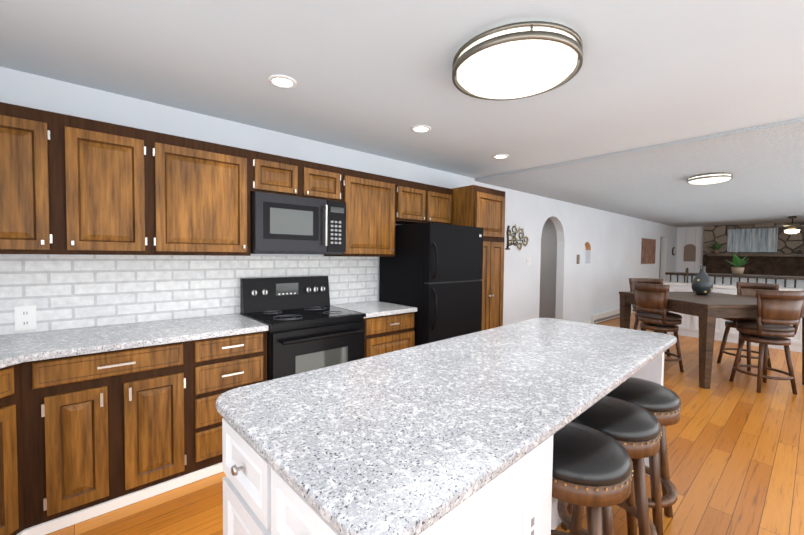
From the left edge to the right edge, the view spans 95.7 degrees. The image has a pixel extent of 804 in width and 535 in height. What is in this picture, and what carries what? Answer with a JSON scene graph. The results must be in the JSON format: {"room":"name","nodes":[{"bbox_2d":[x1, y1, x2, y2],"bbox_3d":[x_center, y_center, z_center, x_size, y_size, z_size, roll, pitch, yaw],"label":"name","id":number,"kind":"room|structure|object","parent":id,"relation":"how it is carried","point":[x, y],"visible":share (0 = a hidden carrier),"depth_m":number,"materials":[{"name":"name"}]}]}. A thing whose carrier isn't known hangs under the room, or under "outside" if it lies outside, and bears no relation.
{"room":"kitchen","nodes":[
{"label":"kitchen","id":0,"kind":"room"},
{"bbox_2d":[0,67,677,334],"bbox_3d":[3.037,-0.048,6.852,15.900,2.500,0.154,-1,3,-41],"label":"wall","id":1,"kind":"structure","parent":0,"point":[603,244],"depth_m":2.96,"materials":[{"name":"paint"}]},
{"bbox_2d":[14,306,36,330],"bbox_3d":[-2.231,0.300,2.157,0.090,0.140,0.010,-1,3,-41],"label":"outlet","id":2,"kind":"object","parent":1,"relation":"attached to","point":[25,317],"visible":1,"depth_m":2.15,"materials":[{"name":"white plastic"}]},
{"bbox_2d":[0,102,63,253],"bbox_3d":[-2.191,-0.461,1.951,0.512,0.775,0.348,-1,3,-41],"label":"upper cabinet","id":3,"kind":"object","parent":1,"relation":"attached to","point":[29,137],"depth_m":1.92,"materials":[{"name":"brown wood"}]},
{"bbox_2d":[60,114,155,254],"bbox_3d":[-1.839,-0.468,2.257,0.420,0.775,0.348,-1,3,-41],"label":"upper cabinet","id":4,"kind":"object","parent":1,"relation":"attached to","point":[71,185],"depth_m":2.12,"materials":[{"name":"brown wood"}]},
{"bbox_2d":[152,131,255,255],"bbox_3d":[-1.450,-0.475,2.597,0.614,0.775,0.348,-1,3,-41],"label":"upper cabinet","id":5,"kind":"object","parent":1,"relation":"attached to","point":[201,190],"depth_m":2.45,"materials":[{"name":"brown wood"}]},
{"bbox_2d":[256,151,303,196],"bbox_3d":[-1.070,-0.721,2.918,0.388,0.298,0.348,-1,3,-41],"label":"upper cabinet","id":6,"kind":"object","parent":1,"relation":"attached to","point":[275,174],"depth_m":2.81,"materials":[{"name":"brown wood"}]},
{"bbox_2d":[250,191,345,254],"bbox_3d":[-0.888,-0.338,3.020,0.776,0.455,0.455,-1,3,-41],"label":"microwave","id":7,"kind":"object","parent":6,"relation":"attached to","point":[283,224],"visible":0.96,"depth_m":2.84,"materials":[{"name":"black metal"}]},
{"bbox_2d":[304,161,347,201],"bbox_3d":[-0.773,-0.726,3.177,0.399,0.298,0.348,-1,3,-41],"label":"upper cabinet","id":8,"kind":"object","parent":1,"relation":"attached to","point":[321,181],"depth_m":3.07,"materials":[{"name":"brown wood"}]},
{"bbox_2d":[324,169,399,256],"bbox_3d":[-0.395,-0.495,3.518,0.613,0.775,0.348,-1,3,-41],"label":"upper cabinet","id":9,"kind":"object","parent":1,"relation":"attached to","point":[373,204],"depth_m":3.39,"materials":[{"name":"brown wood"}]},
{"bbox_2d":[400,179,451,224],"bbox_3d":[0.154,-0.685,3.989,0.840,0.415,0.348,-1,3,-41],"label":"upper cabinet","id":10,"kind":"object","parent":1,"relation":"attached to","point":[419,202],"depth_m":3.85,"materials":[{"name":"brown wood"}]},
{"bbox_2d":[505,224,528,249],"bbox_3d":[1.796,-0.467,5.650,0.642,0.411,0.036,-1,3,-41],"label":"art","id":11,"kind":"object","parent":1,"relation":"attached to","point":[512,240],"visible":0.94,"depth_m":5.59,"materials":[{"name":"brown metal"}]},
{"bbox_2d":[590,308,619,323],"bbox_3d":[4.748,1.067,8.261,2.100,0.185,0.074,-1,3,-41],"label":"baseboard heater","id":12,"kind":"object","parent":1,"relation":"attached to","point":[603,316],"visible":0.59,"depth_m":7.94,"materials":[{"name":"white metal"}]},
{"bbox_2d":[641,238,655,263],"bbox_3d":[6.770,-0.444,9.988,1.140,0.680,0.034,-1,3,-41],"label":"picture","id":13,"kind":"object","parent":1,"relation":"attached to","point":[648,248],"visible":1,"depth_m":9.91},
{"bbox_2d":[0,0,803,226],"bbox_3d":[4.867,-1.189,4.730,16.300,0.135,5.400,-1,3,-41],"label":"ceiling","id":14,"kind":"structure","parent":0,"point":[373,77],"depth_m":2.22,"materials":[{"name":"white paint"}]},
{"bbox_2d":[268,75,296,88],"bbox_3d":[-0.726,-1.127,2.212,0.170,0.008,0.170,-1,3,-41],"label":"recessed light","id":15,"kind":"object","parent":14,"relation":"in","point":[284,81],"visible":1,"depth_m":2.21,"materials":[{"name":"white"}]},
{"bbox_2d":[411,125,430,132],"bbox_3d":[0.157,-1.144,3.010,0.170,0.008,0.170,-1,3,-41],"label":"recessed light","id":16,"kind":"object","parent":14,"relation":"in","point":[421,128],"visible":1,"depth_m":3.00,"materials":[{"name":"white"}]},
{"bbox_2d":[492,154,508,158],"bbox_3d":[1.034,-1.162,3.815,0.170,0.008,0.170,-1,3,-41],"label":"recessed light","id":17,"kind":"object","parent":14,"relation":"in","point":[500,156],"visible":0.98,"depth_m":3.81,"materials":[{"name":"white"}]},
{"bbox_2d":[452,21,582,100],"bbox_3d":[0.592,-1.041,1.920,0.650,0.131,0.650,-1,3,-41],"label":"kitchen ceiling light","id":18,"kind":"object","parent":14,"relation":"attached to","point":[518,60],"visible":0.98,"depth_m":1.76,"materials":[{"name":"white glass"}]},
{"bbox_2d":[687,173,732,183],"bbox_3d":[3.770,-1.080,4.468,0.433,0.087,0.433,-1,3,-41],"label":"ceiling light","id":19,"kind":"object","parent":14,"relation":"attached to","point":[710,178],"visible":1,"depth_m":4.35,"materials":[{"name":"white glass"}]},
{"bbox_2d":[753,216,803,233],"bbox_3d":[9.143,-0.997,8.583,1.295,0.414,1.238,-1,3,-41],"label":"ceiling fan","id":20,"kind":"object","parent":14,"relation":"hanging from","point":[792,228],"visible":1,"depth_m":8.50,"materials":[{"name":"brown metal"}]},
{"bbox_2d":[46,312,803,534],"bbox_3d":[4.839,1.342,4.816,16.300,0.100,5.400,-1,3,-41],"label":"floor","id":21,"kind":"structure","parent":0,"point":[735,449],"depth_m":2.41,"materials":[{"name":"brown wood"}]},
{"bbox_2d":[0,362,27,534],"bbox_3d":[-2.076,0.896,1.346,0.910,0.876,1.498,-1,3,-41],"label":"base cabinet","id":22,"kind":"object","parent":21,"relation":"on","point":[13,454],"depth_m":1.69,"materials":[{"name":"brown wood"}]},
{"bbox_2d":[0,313,268,368],"bbox_3d":[-1.815,0.421,1.932,2.084,0.038,0.928,-1,3,-41],"label":"countertop","id":23,"kind":"structure","parent":22,"relation":"on","point":[28,347],"depth_m":2.12,"materials":[{"name":"grey stone"}]},
{"bbox_2d":[24,341,191,534],"bbox_3d":[-1.754,0.871,2.204,0.703,0.876,0.628,-1,3,-41],"label":"base cabinet","id":24,"kind":"object","parent":21,"relation":"on","point":[86,437],"depth_m":1.94,"materials":[{"name":"brown wood"}]},
{"bbox_2d":[192,331,266,481],"bbox_3d":[-1.310,0.862,2.592,0.475,0.876,0.628,-1,3,-41],"label":"base cabinet","id":25,"kind":"object","parent":21,"relation":"on","point":[220,365],"depth_m":2.30,"materials":[{"name":"brown wood"}]},
{"bbox_2d":[240,276,365,380],"bbox_3d":[-0.786,0.694,2.944,0.778,1.200,0.709,-1,3,-41],"label":"range","id":26,"kind":"object","parent":21,"relation":"on","point":[310,328],"visible":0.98,"depth_m":2.83,"materials":[{"name":"black metal"}]},
{"bbox_2d":[363,312,414,357],"bbox_3d":[-0.312,0.844,3.463,0.607,0.876,0.628,-1,3,-41],"label":"base cabinet","id":27,"kind":"object","parent":21,"relation":"on","point":[389,333],"depth_m":3.20,"materials":[{"name":"brown wood"}]},
{"bbox_2d":[330,301,416,317],"bbox_3d":[-0.297,0.386,3.438,0.608,0.038,0.653,-1,3,-41],"label":"countertop","id":28,"kind":"structure","parent":27,"relation":"on","point":[371,308],"depth_m":3.35,"materials":[{"name":"grey stone"}]},
{"bbox_2d":[379,223,482,345],"bbox_3d":[0.320,0.426,3.833,0.800,1.700,0.797,-1,3,-41],"label":"fridge","id":29,"kind":"object","parent":21,"relation":"on","point":[432,273],"visible":0.6,"depth_m":3.51,"materials":[{"name":"black metal"}]},
{"bbox_2d":[222,352,663,534],"bbox_3d":[0.513,0.909,1.793,2.447,0.877,0.844,-1,3,-43],"label":"kitchen island","id":30,"kind":"object","parent":21,"relation":"on","point":[262,495],"visible":0.15,"depth_m":1.04,"materials":[{"name":"white wood"}]},
{"bbox_2d":[216,318,676,534],"bbox_3d":[0.541,0.451,1.779,2.477,0.036,0.912,-1,3,-43],"label":"island countertop","id":31,"kind":"structure","parent":30,"relation":"on","point":[417,440],"depth_m":1.13,"materials":[{"name":"grey stone"}]},
{"bbox_2d":[452,185,504,330],"bbox_3d":[0.804,0.177,4.383,0.610,2.170,0.666,-1,3,-41],"label":"pantry cabinet","id":32,"kind":"object","parent":21,"relation":"on","point":[478,206],"visible":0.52,"depth_m":4.13,"materials":[{"name":"brown wood"}]},
{"bbox_2d":[551,422,632,534],"bbox_3d":[0.632,0.999,1.386,0.405,0.732,0.405,2,2,37],"label":"stool","id":33,"kind":"object","parent":21,"relation":"on","point":[592,470],"visible":0.67,"depth_m":1.22,"materials":[{"name":"black leather"}]},
{"bbox_2d":[557,396,661,534],"bbox_3d":[0.936,0.992,1.673,0.405,0.732,0.405,1,2,20],"label":"stool","id":34,"kind":"object","parent":21,"relation":"on","point":[633,430],"visible":0.58,"depth_m":1.53,"materials":[{"name":"black leather"}]},
{"bbox_2d":[606,377,681,534],"bbox_3d":[1.240,0.986,1.960,0.405,0.732,0.405,2,3,43],"label":"stool","id":35,"kind":"object","parent":21,"relation":"on","point":[661,404],"visible":0.58,"depth_m":1.80,"materials":[{"name":"black leather"}]},
{"bbox_2d":[629,278,670,355],"bbox_3d":[3.689,0.717,5.424,0.483,1.088,0.532,1,2,10],"label":"chair","id":36,"kind":"object","parent":21,"relation":"on","point":[647,280],"visible":0.12,"depth_m":5.56,"materials":[{"name":"brown wood"}]},
{"bbox_2d":[633,282,683,371],"bbox_3d":[3.216,0.741,4.585,0.532,1.088,0.483,0,2,-17],"label":"chair","id":37,"kind":"object","parent":21,"relation":"on","point":[651,302],"visible":0.9,"depth_m":4.45,"materials":[{"name":"brown leather"}]},
{"bbox_2d":[663,284,690,335],"bbox_3d":[5.218,0.774,6.849,0.600,0.905,0.480,-1,3,-41],"label":"base cabinet","id":38,"kind":"object","parent":21,"relation":"on","point":[684,328],"depth_m":6.57,"materials":[{"name":"white"}]},
{"bbox_2d":[663,280,803,290],"bbox_3d":[6.186,0.350,5.724,0.610,0.039,3.460,-1,3,-41],"label":"countertop","id":39,"kind":"structure","parent":38,"relation":"on","point":[670,281],"depth_m":6.22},
{"bbox_2d":[691,288,726,340],"bbox_3d":[5.527,0.790,6.496,0.600,0.905,0.460,-1,3,-41],"label":"base cabinet","id":40,"kind":"object","parent":21,"relation":"on","point":[694,319],"depth_m":6.23,"materials":[{"name":"white"}]},
{"bbox_2d":[619,292,803,388],"bbox_3d":[3.854,0.831,4.611,1.380,0.915,1.380,0,2,-5],"label":"dining table","id":41,"kind":"object","parent":21,"relation":"on","point":[709,308],"visible":0.83,"depth_m":3.96,"materials":[{"name":"brown wood"}]},
{"bbox_2d":[691,266,712,294],"bbox_3d":[4.003,0.173,4.852,0.224,0.385,0.224,-1,3,-41],"label":"vase","id":42,"kind":"object","parent":41,"relation":"on","point":[702,284],"visible":1,"depth_m":4.80,"materials":[{"name":"ceramic"}]},
{"bbox_2d":[723,288,758,345],"bbox_3d":[5.829,0.805,6.149,0.600,0.905,0.460,-1,3,-41],"label":"base cabinet","id":43,"kind":"object","parent":21,"relation":"on","point":[733,335],"depth_m":6.07,"materials":[{"name":"white"}]},
{"bbox_2d":[717,282,779,370],"bbox_3d":[4.503,0.749,4.751,0.532,1.088,0.483,0,2,-13],"label":"chair","id":44,"kind":"object","parent":21,"relation":"on","point":[748,288],"visible":0.33,"depth_m":4.82,"materials":[{"name":"brown wood"}]},
{"bbox_2d":[729,289,803,394],"bbox_3d":[3.940,0.771,3.935,0.483,1.088,0.532,1,2,5],"label":"chair","id":45,"kind":"object","parent":21,"relation":"on","point":[779,313],"visible":1,"depth_m":3.79,"materials":[{"name":"brown wood"}]},
{"bbox_2d":[768,318,801,351],"bbox_3d":[6.132,0.820,5.803,0.600,0.905,0.460,-1,3,-41],"label":"base cabinet","id":46,"kind":"object","parent":21,"relation":"on","point":[796,341],"depth_m":5.53,"materials":[{"name":"white"}]},
{"bbox_2d":[539,218,660,318],"bbox_3d":[4.621,-0.114,9.332,8.450,2.501,1.499,-1,3,-41],"label":"wall","id":47,"kind":"structure","parent":0,"point":[548,269],"depth_m":7.44,"materials":[{"name":"grey paint"}]},
{"bbox_2d":[676,226,703,272],"bbox_3d":[10.872,-0.073,10.117,0.200,2.500,5.540,-1,3,-41],"label":"wall","id":48,"kind":"structure","parent":0,"point":[690,235],"depth_m":11.75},
{"bbox_2d":[684,244,695,261],"bbox_3d":[9.289,-0.476,11.746,0.028,0.560,0.300,-1,3,-41],"label":"plaque","id":49,"kind":"object","parent":48,"relation":"attached to","point":[689,252],"visible":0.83,"depth_m":11.72,"materials":[{"name":"brown wood"}]},
{"bbox_2d":[702,222,803,270],"bbox_3d":[10.632,-0.033,10.149,0.119,2.414,3.500,-1,3,-41],"label":"stone wall","id":50,"kind":"structure","parent":48,"relation":"attached to","point":[790,243],"depth_m":10.59,"materials":[{"name":"stone"}]},
{"bbox_2d":[727,228,777,251],"bbox_3d":[10.149,-0.786,10.564,0.038,0.680,1.050,-1,3,-41],"label":"painting","id":51,"kind":"object","parent":50,"relation":"attached to","point":[754,240],"visible":0.86,"depth_m":10.53},
{"bbox_2d":[706,256,803,275],"bbox_3d":[10.600,0.437,10.074,0.039,1.479,3.400,-1,3,-41],"label":"wall","id":52,"kind":"structure","parent":50,"relation":"attached to","point":[774,265],"depth_m":10.39,"materials":[{"name":"brown wood"}]},
{"bbox_2d":[707,253,803,256],"bbox_3d":[10.436,-0.346,10.063,0.279,0.080,3.050,-1,3,-41],"label":"mantel shelf","id":53,"kind":"object","parent":50,"relation":"attached to","point":[756,254],"visible":1,"depth_m":10.30,"materials":[{"name":"brown wood"}]},
{"bbox_2d":[705,242,723,252],"bbox_3d":[9.522,-0.610,11.090,0.162,0.357,0.484,-1,3,-41],"label":"potted plant","id":54,"kind":"object","parent":53,"relation":"on","point":[716,249],"visible":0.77,"depth_m":11.03,"materials":[{"name":"green plant"}]},
{"bbox_2d":[667,272,803,279],"bbox_3d":[6.474,0.172,5.975,0.480,0.044,3.470,-1,3,-41],"label":"railing","id":55,"kind":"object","parent":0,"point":[668,273],"depth_m":6.25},
{"bbox_2d":[726,254,748,274],"bbox_3d":[5.968,-0.061,6.508,0.463,0.373,0.338,-1,3,-41],"label":"potted plant","id":56,"kind":"object","parent":55,"relation":"on","point":[737,262],"visible":1,"depth_m":6.46,"materials":[{"name":"green plant"}]}
]}

